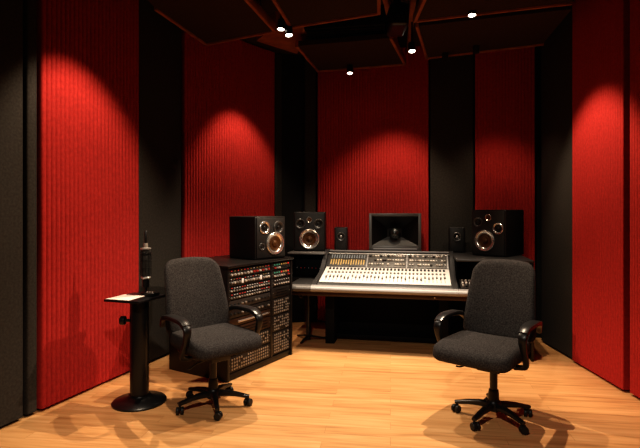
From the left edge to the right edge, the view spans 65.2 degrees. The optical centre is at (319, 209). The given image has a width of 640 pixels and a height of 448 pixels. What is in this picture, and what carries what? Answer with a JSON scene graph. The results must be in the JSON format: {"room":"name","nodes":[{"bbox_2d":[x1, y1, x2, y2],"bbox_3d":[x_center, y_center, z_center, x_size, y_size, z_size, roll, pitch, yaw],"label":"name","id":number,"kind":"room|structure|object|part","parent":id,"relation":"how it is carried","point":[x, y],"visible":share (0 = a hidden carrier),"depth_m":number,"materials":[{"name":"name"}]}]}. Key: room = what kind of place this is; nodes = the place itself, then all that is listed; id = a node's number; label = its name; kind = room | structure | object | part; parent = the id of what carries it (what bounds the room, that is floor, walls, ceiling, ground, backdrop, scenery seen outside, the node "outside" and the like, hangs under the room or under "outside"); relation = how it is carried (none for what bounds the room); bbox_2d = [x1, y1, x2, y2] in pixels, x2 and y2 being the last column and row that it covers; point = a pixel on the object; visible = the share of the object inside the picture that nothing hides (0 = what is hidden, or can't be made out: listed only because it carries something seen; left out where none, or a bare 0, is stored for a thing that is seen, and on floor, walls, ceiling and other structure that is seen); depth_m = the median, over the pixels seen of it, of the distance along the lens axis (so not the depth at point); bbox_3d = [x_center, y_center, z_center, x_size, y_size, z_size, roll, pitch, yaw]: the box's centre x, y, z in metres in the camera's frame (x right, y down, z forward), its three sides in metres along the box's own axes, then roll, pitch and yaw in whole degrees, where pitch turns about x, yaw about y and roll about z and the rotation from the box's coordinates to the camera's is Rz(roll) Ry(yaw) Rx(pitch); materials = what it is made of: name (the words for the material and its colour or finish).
{"room":"studio","nodes":[
{"label":"studio","id":0,"kind":"room"},
{"bbox_2d":[276,53,316,322],"bbox_3d":[-0.340,-0.275,6.495,0.661,3.450,0.100,0,0,-16],"label":"wall","id":1,"kind":"structure","parent":0,"point":[292,65],"depth_m":6.44,"materials":[{"name":"black fabric"}]},
{"bbox_2d":[275,53,281,215],"bbox_3d":[-0.407,-0.276,6.541,0.045,3.408,0.536,0,0,39],"label":"acoustic panel","id":2,"kind":"object","parent":1,"relation":"attached to","point":[278,58],"visible":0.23,"depth_m":6.35,"materials":[{"name":"black fabric"}]},
{"bbox_2d":[304,58,315,320],"bbox_3d":[-0.128,-0.276,6.449,0.146,3.408,0.045,0,0,-16],"label":"acoustic panel","id":3,"kind":"object","parent":1,"relation":"attached to","point":[309,71],"visible":0.62,"depth_m":6.43,"materials":[{"name":"black fabric"}]},
{"bbox_2d":[0,321,639,447],"bbox_3d":[0.035,1.500,2.429,5.140,0.100,8.408,0,0,0],"label":"floor","id":4,"kind":"structure","parent":0,"point":[347,392],"depth_m":3.63,"materials":[{"name":"brown wood"}]},
{"bbox_2d":[104,292,166,411],"bbox_3d":[-1.365,1.054,3.780,0.395,0.791,0.395,0,0,19],"label":"pedestal stand","id":5,"kind":"object","parent":4,"relation":"on","point":[140,398],"visible":0.94,"depth_m":3.72,"materials":[{"name":"black metal"}]},
{"bbox_3d":[-1.464,0.830,3.760,0.075,0.068,0.068,0,0,0],"label":"clamp knob","id":6,"kind":"part","parent":5,"relation":"part of","materials":[{"name":"black plastic"}]},
{"bbox_2d":[107,294,143,300],"bbox_3d":[-1.457,0.657,3.761,0.208,0.002,0.210,0,0,18],"label":"paper sheet","id":7,"kind":"object","parent":5,"relation":"on","point":[125,297],"visible":1,"depth_m":3.75,"materials":[{"name":"white paper"}]},
{"bbox_2d":[140,231,151,294],"bbox_3d":[-1.365,0.410,3.917,0.086,0.498,0.086,0,0,0],"label":"microphone","id":8,"kind":"object","parent":5,"relation":"on","point":[145,253],"visible":0.95,"depth_m":3.89,"materials":[{"name":"black metal"}]},
{"bbox_3d":[-1.365,0.211,3.917,0.021,0.100,0.021,0,0,0],"label":"rod","id":9,"kind":"part","parent":8,"relation":"part of","materials":[{"name":"black metal"}]},
{"bbox_2d":[145,291,159,296],"bbox_3d":[-1.289,0.639,3.843,0.075,0.038,0.085,0,0,18],"label":"control box","id":10,"kind":"object","parent":5,"relation":"on","point":[149,293],"visible":1,"depth_m":3.81,"materials":[{"name":"black plastic"}]},
{"bbox_2d":[159,257,262,420],"bbox_3d":[-0.837,0.913,3.754,0.662,1.073,0.744,0,0,-41],"label":"office chair","id":11,"kind":"object","parent":4,"relation":"on","point":[197,317],"visible":1,"depth_m":3.76,"materials":[{"name":"black fabric"}]},
{"bbox_3d":[-1.026,0.910,3.576,0.133,0.317,0.504,0,0,-41],"label":"armrest","id":12,"kind":"part","parent":11,"relation":"part of","materials":[{"name":"black plastic"}]},
{"bbox_3d":[-0.912,1.359,3.611,0.232,0.060,0.052,0,0,-36],"label":"leg","id":13,"kind":"part","parent":11,"relation":"part of","materials":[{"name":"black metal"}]},
{"bbox_3d":[-0.875,1.102,3.559,0.028,0.038,0.179,0,0,40],"label":"lever","id":14,"kind":"part","parent":11,"relation":"part of","materials":[{"name":"black plastic"}]},
{"bbox_3d":[-0.990,0.663,3.930,0.532,0.573,0.241,0,0,-41],"label":"backrest","id":15,"kind":"part","parent":11,"relation":"part of","materials":[{"name":"grey fabric"}]},
{"bbox_3d":[-0.912,1.359,3.789,0.232,0.060,0.052,0,0,36],"label":"leg","id":16,"kind":"part","parent":11,"relation":"part of","materials":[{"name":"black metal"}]},
{"bbox_3d":[-0.743,1.359,3.556,0.052,0.060,0.232,0,0,-18],"label":"leg","id":17,"kind":"part","parent":11,"relation":"part of","materials":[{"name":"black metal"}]},
{"bbox_3d":[-0.770,0.959,3.677,0.535,0.122,0.540,0,0,-41],"label":"seat","id":18,"kind":"part","parent":11,"relation":"part of","materials":[{"name":"grey fabric"}]},
{"bbox_3d":[-0.743,1.359,3.844,0.052,0.060,0.232,0,0,18],"label":"leg","id":19,"kind":"part","parent":11,"relation":"part of","materials":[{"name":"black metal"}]},
{"bbox_3d":[-0.639,1.359,3.700,0.232,0.060,0.052,0,0,0],"label":"leg","id":20,"kind":"part","parent":11,"relation":"part of","materials":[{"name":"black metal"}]},
{"bbox_3d":[-0.634,0.910,3.917,0.133,0.317,0.504,0,0,-41],"label":"armrest","id":21,"kind":"part","parent":11,"relation":"part of","materials":[{"name":"black plastic"}]},
{"bbox_2d":[169,255,293,382],"bbox_3d":[-0.818,0.960,4.781,0.716,0.980,0.986,0,0,31],"label":"rack","id":22,"kind":"object","parent":4,"relation":"on","point":[225,262],"visible":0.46,"depth_m":4.50,"materials":[{"name":"black paint"}]},
{"bbox_3d":[-1.068,0.970,4.384,0.700,0.960,0.028,0,0,31],"label":"panel","id":23,"kind":"part","parent":22,"relation":"part of","materials":[{"name":"black paint"}]},
{"bbox_2d":[230,343,269,372],"bbox_3d":[-0.749,1.320,4.549,0.308,0.132,0.579,0,0,31],"label":"rack","id":24,"kind":"object","parent":22,"relation":"in","point":[239,361],"visible":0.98,"depth_m":4.45,"materials":[{"name":"black metal"}]},
{"bbox_2d":[230,328,269,356],"bbox_3d":[-0.749,1.180,4.549,0.308,0.132,0.579,0,0,31],"label":"rack","id":25,"kind":"object","parent":22,"relation":"in","point":[265,333],"visible":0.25,"depth_m":4.66,"materials":[{"name":"black metal"}]},
{"bbox_2d":[230,309,269,324],"bbox_3d":[-0.746,0.965,4.547,0.316,0.062,0.579,0,0,31],"label":"rack","id":26,"kind":"object","parent":22,"relation":"in","point":[249,317],"visible":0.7,"depth_m":4.42,"materials":[{"name":"brown metal"}]},
{"bbox_3d":[-0.596,0.965,4.503,0.014,0.016,0.428,0,0,31],"label":"handle","id":27,"kind":"part","parent":26,"relation":"part of","materials":[{"name":"brown metal"}]},
{"bbox_2d":[230,300,269,318],"bbox_3d":[-0.745,0.890,4.547,0.318,0.072,0.579,0,0,31],"label":"rack","id":28,"kind":"object","parent":22,"relation":"in","point":[263,305],"visible":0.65,"depth_m":4.51,"materials":[{"name":"black metal"}]},
{"bbox_2d":[230,292,269,305],"bbox_3d":[-0.745,0.811,4.547,0.318,0.070,0.579,0,0,31],"label":"rack","id":29,"kind":"object","parent":22,"relation":"in","point":[257,298],"visible":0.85,"depth_m":4.49,"materials":[{"name":"grey metal"}]},
{"bbox_2d":[230,286,269,299],"bbox_3d":[-0.746,0.741,4.547,0.316,0.054,0.579,0,0,31],"label":"rack","id":30,"kind":"object","parent":22,"relation":"in","point":[245,293],"visible":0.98,"depth_m":4.46,"materials":[{"name":"black metal"}]},
{"bbox_2d":[230,280,269,292],"bbox_3d":[-0.746,0.682,4.547,0.316,0.047,0.579,0,0,31],"label":"rack","id":31,"kind":"object","parent":22,"relation":"in","point":[247,286],"visible":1,"depth_m":4.46,"materials":[{"name":"black metal"}]},
{"bbox_2d":[230,272,269,286],"bbox_3d":[-0.743,0.618,4.546,0.322,0.067,0.579,0,0,31],"label":"rack","id":32,"kind":"object","parent":22,"relation":"in","point":[245,279],"visible":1,"depth_m":4.46,"materials":[{"name":"black metal"}]},
{"bbox_2d":[230,264,269,277],"bbox_3d":[-0.743,0.541,4.546,0.322,0.069,0.579,0,0,31],"label":"rack","id":33,"kind":"object","parent":22,"relation":"in","point":[247,270],"visible":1,"depth_m":4.46,"materials":[{"name":"black metal"}]},
{"bbox_3d":[-0.818,0.482,4.781,0.716,0.024,0.986,0,0,31],"label":"panel","id":34,"kind":"part","parent":22,"relation":"part of","materials":[{"name":"black paint"}]},
{"bbox_2d":[237,316,269,330],"bbox_3d":[-0.749,1.055,4.549,0.308,0.102,0.579,0,0,31],"label":"rack","id":35,"kind":"object","parent":22,"relation":"in","point":[250,325],"visible":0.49,"depth_m":4.52,"materials":[{"name":"brown metal"}]},
{"bbox_2d":[229,216,284,259],"bbox_3d":[-0.614,0.266,4.951,0.448,0.408,0.375,0,0,45],"label":"monitor","id":36,"kind":"object","parent":22,"relation":"on","point":[250,237],"visible":1,"depth_m":4.81,"materials":[{"name":"black wood"}]},
{"bbox_2d":[272,261,289,269],"bbox_3d":[-0.499,0.540,4.950,0.322,0.066,0.285,0,0,31],"label":"rack","id":37,"kind":"object","parent":22,"relation":"in","point":[281,264],"visible":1,"depth_m":4.87,"materials":[{"name":"black metal"}]},
{"bbox_2d":[273,327,289,354],"bbox_3d":[-0.505,1.278,4.953,0.308,0.208,0.285,0,0,31],"label":"rack","id":38,"kind":"object","parent":22,"relation":"in","point":[281,338],"visible":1,"depth_m":4.88,"materials":[{"name":"black metal"}]},
{"bbox_2d":[273,311,289,331],"bbox_3d":[-0.505,1.090,4.953,0.308,0.152,0.285,0,0,31],"label":"rack","id":39,"kind":"object","parent":22,"relation":"in","point":[282,320],"visible":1,"depth_m":4.88,"materials":[{"name":"black metal"}]},
{"bbox_2d":[273,295,289,314],"bbox_3d":[-0.505,0.930,4.953,0.308,0.152,0.285,0,0,31],"label":"rack","id":40,"kind":"object","parent":22,"relation":"in","point":[280,304],"visible":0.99,"depth_m":4.88,"materials":[{"name":"black metal"}]},
{"bbox_2d":[273,284,289,298],"bbox_3d":[-0.505,0.795,4.953,0.308,0.102,0.285,0,0,31],"label":"rack","id":41,"kind":"object","parent":22,"relation":"in","point":[283,290],"visible":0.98,"depth_m":4.88,"materials":[{"name":"black metal"}]},
{"bbox_2d":[273,276,289,286],"bbox_3d":[-0.502,0.699,4.951,0.316,0.075,0.285,0,0,31],"label":"rack","id":42,"kind":"object","parent":22,"relation":"in","point":[279,281],"visible":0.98,"depth_m":4.88,"materials":[{"name":"black metal"}]},
{"bbox_2d":[273,268,289,277],"bbox_3d":[-0.499,0.617,4.950,0.322,0.072,0.285,0,0,31],"label":"rack","id":43,"kind":"object","parent":22,"relation":"in","point":[277,273],"visible":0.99,"depth_m":4.88,"materials":[{"name":"black metal"}]},
{"bbox_3d":[-0.583,0.970,5.186,0.700,0.960,0.028,0,0,31],"label":"panel","id":44,"kind":"part","parent":22,"relation":"part of","materials":[{"name":"black paint"}]},
{"bbox_2d":[287,249,533,361],"bbox_3d":[0.874,0.954,5.425,2.555,0.992,1.169,0,0,11],"label":"mixing console","id":45,"kind":"object","parent":4,"relation":"on","point":[369,294],"visible":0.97,"depth_m":5.50,"materials":[{"name":"grey metal"}]},
{"bbox_3d":[-0.132,1.129,5.582,0.056,0.622,0.056,0,0,11],"label":"support post","id":46,"kind":"part","parent":45,"relation":"part of","materials":[{"name":"black metal"}]},
{"bbox_2d":[294,212,325,250],"bbox_3d":[-0.115,0.252,6.000,0.368,0.458,0.359,0,0,3],"label":"monitor","id":47,"kind":"object","parent":45,"relation":"on","point":[309,227],"visible":1,"depth_m":5.84,"materials":[{"name":"black plastic"}]},
{"bbox_2d":[287,249,332,254],"bbox_3d":[-0.107,0.493,5.934,0.430,0.022,0.560,0,0,11],"label":"shelf","id":48,"kind":"object","parent":45,"relation":"attached to","point":[327,252],"depth_m":5.69,"materials":[{"name":"grey"}]},
{"bbox_3d":[0.149,1.150,5.638,0.100,0.598,0.440,0,0,11],"label":"leg","id":49,"kind":"part","parent":45,"relation":"part of","materials":[{"name":"black metal"}]},
{"bbox_2d":[334,227,347,249],"bbox_3d":[0.251,0.344,5.921,0.155,0.280,0.158,0,0,5],"label":"monitor","id":50,"kind":"object","parent":45,"relation":"on","point":[340,233],"visible":0.94,"depth_m":5.85,"materials":[{"name":"black plastic"}]},
{"bbox_3d":[0.313,0.565,5.624,0.419,0.129,0.191,0,0,11],"label":"meter panel","id":51,"kind":"part","parent":45,"relation":"part of","materials":[{"name":"grey"}]},
{"bbox_3d":[0.704,0.667,5.357,1.350,0.365,0.770,0,0,11],"label":"mixer frame","id":52,"kind":"part","parent":45,"relation":"part of","materials":[{"name":"grey metal"}]},
{"bbox_3d":[0.677,0.687,5.223,1.320,0.116,0.432,0,0,11],"label":"fader panel","id":53,"kind":"part","parent":45,"relation":"part of","materials":[{"name":"grey metal"}]},
{"bbox_3d":[0.741,0.565,5.537,0.419,0.129,0.191,0,0,11],"label":"meter panel","id":54,"kind":"part","parent":45,"relation":"part of","materials":[{"name":"grey metal"}]},
{"bbox_3d":[0.733,1.400,5.499,1.100,0.040,0.050,0,0,11],"label":"foot rail","id":55,"kind":"part","parent":45,"relation":"part of","materials":[{"name":"black metal"}]},
{"bbox_2d":[369,213,420,250],"bbox_3d":[0.875,0.261,5.860,0.600,0.445,0.180,0,0,6],"label":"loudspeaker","id":56,"kind":"object","parent":45,"relation":"on","point":[387,231],"visible":0.88,"depth_m":5.82,"materials":[{"name":"grey plastic"}]},
{"bbox_3d":[0.769,1.150,5.675,1.400,0.598,0.030,0,0,11],"label":"modesty panel","id":57,"kind":"part","parent":45,"relation":"part of","materials":[{"name":"black"}]},
{"bbox_3d":[1.169,0.565,5.451,0.419,0.129,0.191,0,0,11],"label":"meter panel","id":58,"kind":"part","parent":45,"relation":"part of","materials":[{"name":"grey metal"}]},
{"bbox_3d":[1.325,1.150,5.399,0.100,0.598,0.440,0,0,11],"label":"leg","id":59,"kind":"part","parent":45,"relation":"part of","materials":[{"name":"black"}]},
{"bbox_2d":[448,227,464,252],"bbox_3d":[1.568,0.340,5.740,0.175,0.285,0.158,0,0,11],"label":"monitor","id":60,"kind":"object","parent":45,"relation":"on","point":[456,235],"visible":0.98,"depth_m":5.67,"materials":[{"name":"black plastic"}]},
{"bbox_2d":[453,252,533,262],"bbox_3d":[1.780,0.495,5.277,0.720,0.022,0.900,0,0,11],"label":"shelf","id":61,"kind":"object","parent":45,"relation":"attached to","point":[458,256],"depth_m":5.09,"materials":[{"name":"grey"}]},
{"bbox_2d":[472,210,523,256],"bbox_3d":[1.910,0.240,5.378,0.468,0.485,0.376,0,0,-45],"label":"monitor","id":62,"kind":"object","parent":45,"relation":"on","point":[498,233],"visible":1,"depth_m":5.22,"materials":[{"name":"black"}]},
{"bbox_2d":[433,259,542,434],"bbox_3d":[1.196,0.913,3.531,0.662,1.073,0.804,0,0,39],"label":"office chair","id":63,"kind":"object","parent":4,"relation":"on","point":[500,324],"visible":1,"depth_m":3.56,"materials":[{"name":"grey fabric"}]},
{"bbox_3d":[1.007,0.910,3.709,0.133,0.317,0.504,0,0,39],"label":"armrest","id":64,"kind":"part","parent":63,"relation":"part of","materials":[{"name":"black plastic"}]},
{"bbox_3d":[1.073,1.359,3.543,0.232,0.060,0.052,0,0,29],"label":"leg","id":65,"kind":"part","parent":63,"relation":"part of","materials":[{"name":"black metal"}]},
{"bbox_3d":[1.113,0.959,3.428,0.535,0.122,0.540,0,0,39],"label":"seat","id":66,"kind":"part","parent":63,"relation":"part of","materials":[{"name":"grey fabric"}]},
{"bbox_3d":[1.094,1.359,3.367,0.232,0.060,0.052,0,0,-43],"label":"leg","id":67,"kind":"part","parent":63,"relation":"part of","materials":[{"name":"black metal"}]},
{"bbox_3d":[1.362,0.663,3.735,0.532,0.573,0.241,0,0,39],"label":"backrest","id":68,"kind":"part","parent":63,"relation":"part of","materials":[{"name":"grey fabric"}]},
{"bbox_3d":[1.269,1.359,3.333,0.052,0.060,0.232,0,0,-25],"label":"leg","id":69,"kind":"part","parent":63,"relation":"part of","materials":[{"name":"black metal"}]},
{"bbox_3d":[1.355,1.359,3.488,0.232,0.060,0.052,0,0,-7],"label":"leg","id":70,"kind":"part","parent":63,"relation":"part of","materials":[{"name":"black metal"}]},
{"bbox_3d":[1.411,0.910,3.383,0.133,0.317,0.504,0,0,39],"label":"armrest","id":71,"kind":"part","parent":63,"relation":"part of","materials":[{"name":"black plastic"}]},
{"bbox_2d":[240,0,420,55],"bbox_3d":[0.035,-2.050,2.429,5.140,0.100,8.408,0,0,0],"label":"ceiling","id":72,"kind":"structure","parent":0,"point":[268,6],"depth_m":5.87,"materials":[{"name":"brown"}]},
{"bbox_2d":[148,0,276,45],"bbox_3d":[-0.994,-1.847,4.165,0.852,0.303,1.869,0,0,13],"label":"cloud","id":73,"kind":"object","parent":72,"relation":"hanging from","point":[210,22],"visible":1,"depth_m":4.46,"materials":[{"name":"brown fabric"}]},
{"bbox_3d":[-1.285,-1.735,4.702,0.030,0.080,0.944,0,0,14],"label":"edge trim","id":74,"kind":"part","parent":73,"relation":"part of","materials":[{"name":"brown wood"}]},
{"bbox_3d":[-0.802,-1.735,4.964,0.853,0.080,0.030,0,0,27],"label":"edge trim","id":75,"kind":"part","parent":73,"relation":"part of","materials":[{"name":"brown wood"}]},
{"bbox_3d":[-0.617,-1.735,3.974,0.030,0.080,1.668,0,0,13],"label":"edge trim","id":76,"kind":"part","parent":73,"relation":"part of","materials":[{"name":"brown wood"}]},
{"bbox_2d":[256,11,306,53],"bbox_3d":[-0.428,-1.924,5.425,0.514,0.148,0.923,0,0,-12],"label":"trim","id":77,"kind":"structure","parent":72,"relation":"attached to","point":[278,40],"depth_m":5.39,"materials":[{"name":"brown wood"}]},
{"bbox_2d":[277,14,285,30],"bbox_3d":[-0.356,-1.828,4.619,0.079,0.339,0.083,0,0,0],"label":"ceiling spotlight","id":78,"kind":"object","parent":72,"relation":"hanging from","point":[281,23],"visible":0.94,"depth_m":4.59,"materials":[{"name":"black metal"}]},
{"bbox_2d":[285,25,292,36],"bbox_3d":[-0.290,-1.803,4.637,0.078,0.391,0.086,0,0,0],"label":"ceiling spotlight","id":79,"kind":"object","parent":72,"relation":"hanging from","point":[288,29],"visible":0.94,"depth_m":4.61,"materials":[{"name":"black metal"}]},
{"bbox_2d":[272,0,380,28],"bbox_3d":[0.019,-1.847,3.700,0.925,0.303,1.852,0,0,10],"label":"cloud","id":80,"kind":"object","parent":72,"relation":"hanging from","point":[296,13],"visible":0.87,"depth_m":4.29,"materials":[{"name":"brown fabric"}]},
{"bbox_3d":[-0.423,-1.735,3.772,0.030,0.080,1.846,0,0,10],"label":"edge trim","id":81,"kind":"part","parent":80,"relation":"part of","materials":[{"name":"brown wood"}]},
{"bbox_3d":[0.121,-1.735,4.506,0.871,0.080,0.030,0,0,23],"label":"edge trim","id":82,"kind":"part","parent":80,"relation":"part of","materials":[{"name":"brown wood"}]},
{"bbox_3d":[0.422,-1.735,3.606,0.030,0.080,1.500,0,0,7],"label":"edge trim","id":83,"kind":"part","parent":80,"relation":"part of","materials":[{"name":"brown wood"}]},
{"bbox_2d":[347,64,352,74],"bbox_3d":[0.352,-1.798,5.884,0.072,0.400,0.086,0,0,0],"label":"ceiling spotlight","id":84,"kind":"object","parent":72,"relation":"hanging from","point":[349,67],"visible":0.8,"depth_m":5.86,"materials":[{"name":"black metal"}]},
{"bbox_2d":[295,33,405,71],"bbox_3d":[0.353,-1.847,5.544,1.092,0.303,0.986,0,0,16],"label":"cloud","id":85,"kind":"object","parent":72,"relation":"hanging from","point":[376,50],"visible":0.83,"depth_m":5.43,"materials":[{"name":"brown fabric"}]},
{"bbox_3d":[-0.132,-1.735,5.682,0.030,0.080,0.982,0,0,13],"label":"edge trim","id":86,"kind":"part","parent":85,"relation":"part of","materials":[{"name":"brown wood"}]},
{"bbox_3d":[0.485,-1.735,6.004,1.082,0.080,0.030,0,0,16],"label":"edge trim","id":87,"kind":"part","parent":85,"relation":"part of","materials":[{"name":"brown wood"}]},
{"bbox_3d":[0.851,-1.735,5.414,0.030,0.080,0.951,0,0,18],"label":"edge trim","id":88,"kind":"part","parent":85,"relation":"part of","materials":[{"name":"brown wood"}]},
{"bbox_2d":[386,0,408,36],"bbox_3d":[0.695,-1.804,4.500,0.170,0.388,0.347,0,0,0],"label":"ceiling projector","id":89,"kind":"object","parent":72,"relation":"hanging from","point":[397,17],"visible":1,"depth_m":4.35,"materials":[{"name":"black plastic"}]},
{"bbox_2d":[394,8,405,16],"bbox_3d":[0.695,-1.710,4.331,0.100,0.070,0.010,0,0,0],"label":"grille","id":90,"kind":"object","parent":89,"relation":"attached to","point":[398,12],"depth_m":4.33,"materials":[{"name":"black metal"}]},
{"bbox_2d":[408,22,415,52],"bbox_3d":[0.926,-1.792,5.043,0.072,0.413,0.093,0,0,0],"label":"ceiling spotlight","id":91,"kind":"object","parent":72,"relation":"hanging from","point":[411,45],"visible":0.86,"depth_m":5.02,"materials":[{"name":"black metal"}]},
{"bbox_3d":[0.926,-1.800,5.032,0.018,0.340,0.017,0,0,0],"label":"stem","id":92,"kind":"part","parent":91,"relation":"part of","materials":[{"name":"black metal"}]},
{"bbox_2d":[442,52,447,60],"bbox_3d":[1.365,-1.814,5.462,0.072,0.368,0.078,0,0,0],"label":"ceiling spotlight","id":93,"kind":"object","parent":72,"relation":"hanging from","point":[445,54],"visible":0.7,"depth_m":5.43,"materials":[{"name":"black metal"}]},
{"bbox_2d":[468,10,475,17],"bbox_3d":[1.311,-1.833,4.314,0.076,0.329,0.084,0,0,0],"label":"ceiling spotlight","id":94,"kind":"object","parent":72,"relation":"hanging from","point":[472,13],"visible":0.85,"depth_m":4.30,"materials":[{"name":"black metal"}]},
{"bbox_2d":[473,45,479,53],"bbox_3d":[1.628,-1.813,5.216,0.071,0.369,0.082,0,0,0],"label":"ceiling spotlight","id":95,"kind":"object","parent":72,"relation":"hanging from","point":[475,47],"visible":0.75,"depth_m":5.19,"materials":[{"name":"black metal"}]},
{"bbox_2d":[415,5,571,59],"bbox_3d":[1.669,-1.847,4.948,1.318,0.303,1.050,0,0,17],"label":"cloud","id":96,"kind":"object","parent":72,"relation":"hanging from","point":[528,28],"visible":0.91,"depth_m":4.79,"materials":[{"name":"brown fabric"}]},
{"bbox_3d":[1.053,-1.735,5.136,0.030,0.080,1.044,0,0,17],"label":"edge trim","id":97,"kind":"part","parent":96,"relation":"part of","materials":[{"name":"brown wood"}]},
{"bbox_3d":[1.750,-1.735,5.388,1.212,0.080,0.030,0,0,23],"label":"edge trim","id":98,"kind":"part","parent":96,"relation":"part of","materials":[{"name":"brown wood"}]},
{"bbox_2d":[413,0,573,22],"bbox_3d":[1.447,-1.847,3.800,1.279,0.303,1.479,0,0,0],"label":"cloud","id":99,"kind":"object","parent":72,"relation":"hanging from","point":[426,10],"visible":1,"depth_m":4.21,"materials":[{"name":"brown fabric"}]},
{"bbox_3d":[0.841,-1.735,3.798,0.030,0.080,1.473,0,0,1],"label":"edge trim","id":100,"kind":"part","parent":99,"relation":"part of","materials":[{"name":"brown wood"}]},
{"bbox_2d":[323,46,540,337],"bbox_3d":[1.269,-0.275,6.142,2.786,3.450,0.100,0,0,19],"label":"wall","id":101,"kind":"structure","parent":0,"point":[538,48],"depth_m":5.68,"materials":[{"name":"black paint"}]},
{"bbox_2d":[317,46,428,320],"bbox_3d":[0.641,-0.276,6.241,1.407,3.408,0.053,0,0,19],"label":"acoustic panel","id":102,"kind":"object","parent":101,"relation":"attached to","point":[373,123],"visible":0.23,"depth_m":6.21,"materials":[{"name":"red fabric"}]},
{"bbox_2d":[383,0,398,42],"bbox_3d":[0.765,-1.940,5.296,0.050,0.100,1.887,0,0,13],"label":"trim","id":103,"kind":"structure","parent":101,"relation":"attached to","point":[386,3],"depth_m":4.64,"materials":[{"name":"brown wood"}]},
{"bbox_2d":[406,0,415,53],"bbox_3d":[0.958,-1.940,5.296,0.050,0.100,1.862,0,0,8],"label":"trim","id":104,"kind":"structure","parent":101,"relation":"attached to","point":[412,5],"depth_m":4.96,"materials":[{"name":"brown wood"}]},
{"bbox_2d":[430,54,473,330],"bbox_3d":[1.562,-0.276,5.935,0.499,3.408,0.045,0,0,19],"label":"acoustic panel","id":105,"kind":"object","parent":101,"relation":"attached to","point":[452,80],"visible":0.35,"depth_m":5.92,"materials":[{"name":"black fabric"}]},
{"bbox_2d":[475,47,534,268],"bbox_3d":[2.119,-0.276,5.745,0.645,3.408,0.052,0,0,19],"label":"acoustic panel","id":106,"kind":"object","parent":101,"relation":"attached to","point":[505,79],"visible":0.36,"depth_m":5.72,"materials":[{"name":"red fabric"}]},
{"bbox_3d":[2.555,-0.275,1.985,0.100,3.450,7.521,0,0,0],"label":"wall","id":107,"kind":"structure","parent":0,"visible":0},
{"bbox_2d":[541,10,571,357],"bbox_3d":[2.453,-0.276,5.150,0.045,3.408,0.695,0,0,0],"label":"acoustic panel","id":108,"kind":"object","parent":107,"relation":"attached to","point":[556,52],"visible":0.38,"depth_m":5.12,"materials":[{"name":"black fabric"}]},
{"bbox_2d":[572,0,629,389],"bbox_3d":[2.439,-0.276,4.372,0.071,3.408,0.804,0,0,0],"label":"acoustic panel","id":109,"kind":"object","parent":107,"relation":"attached to","point":[600,28],"visible":0.98,"depth_m":4.25,"materials":[{"name":"red fabric"}]},
{"bbox_2d":[630,0,639,397],"bbox_3d":[2.450,-0.276,3.007,0.051,3.408,1.824,0,0,0],"label":"acoustic panel","id":110,"kind":"object","parent":107,"relation":"attached to","point":[634,4],"visible":1,"depth_m":3.84,"materials":[{"name":"red fabric"}]},
{"bbox_3d":[-2.023,-0.275,3.924,1.023,3.450,2.723,0,0,0],"label":"wall","id":111,"kind":"structure","parent":0,"visible":0},
{"bbox_2d":[0,0,22,426],"bbox_3d":[-2.212,-0.276,3.046,0.046,3.408,0.879,0,0,19],"label":"acoustic panel","id":112,"kind":"object","parent":111,"relation":"attached to","point":[11,11],"visible":1,"depth_m":3.36,"materials":[{"name":"black fabric"}]},
{"bbox_2d":[23,0,36,414],"bbox_3d":[-2.046,-0.276,3.529,0.045,3.408,0.081,0,0,19],"label":"acoustic panel","id":113,"kind":"object","parent":111,"relation":"attached to","point":[29,6],"visible":0.94,"depth_m":3.50,"materials":[{"name":"black fabric"}]},
{"bbox_2d":[37,0,138,408],"bbox_3d":[-1.846,-0.276,4.087,0.058,3.408,1.045,0,0,19],"label":"acoustic panel","id":114,"kind":"object","parent":111,"relation":"attached to","point":[88,50],"visible":0.94,"depth_m":3.96,"materials":[{"name":"red fabric"}]},
{"bbox_2d":[139,0,180,360],"bbox_3d":[-1.571,-0.276,4.905,0.045,3.408,0.655,0,0,19],"label":"acoustic panel","id":115,"kind":"object","parent":111,"relation":"attached to","point":[159,38],"visible":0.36,"depth_m":4.83,"materials":[{"name":"black fabric"}]},
{"bbox_3d":[-1.107,-0.275,5.845,0.987,3.450,1.216,0,0,0],"label":"wall","id":116,"kind":"structure","parent":0,"visible":0},
{"bbox_2d":[181,29,274,257],"bbox_3d":[-1.011,-0.276,5.773,0.056,3.408,1.364,0,0,39],"label":"acoustic panel","id":117,"kind":"object","parent":116,"relation":"attached to","point":[228,88],"visible":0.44,"depth_m":5.63,"materials":[{"name":"red fabric"}]}
]}

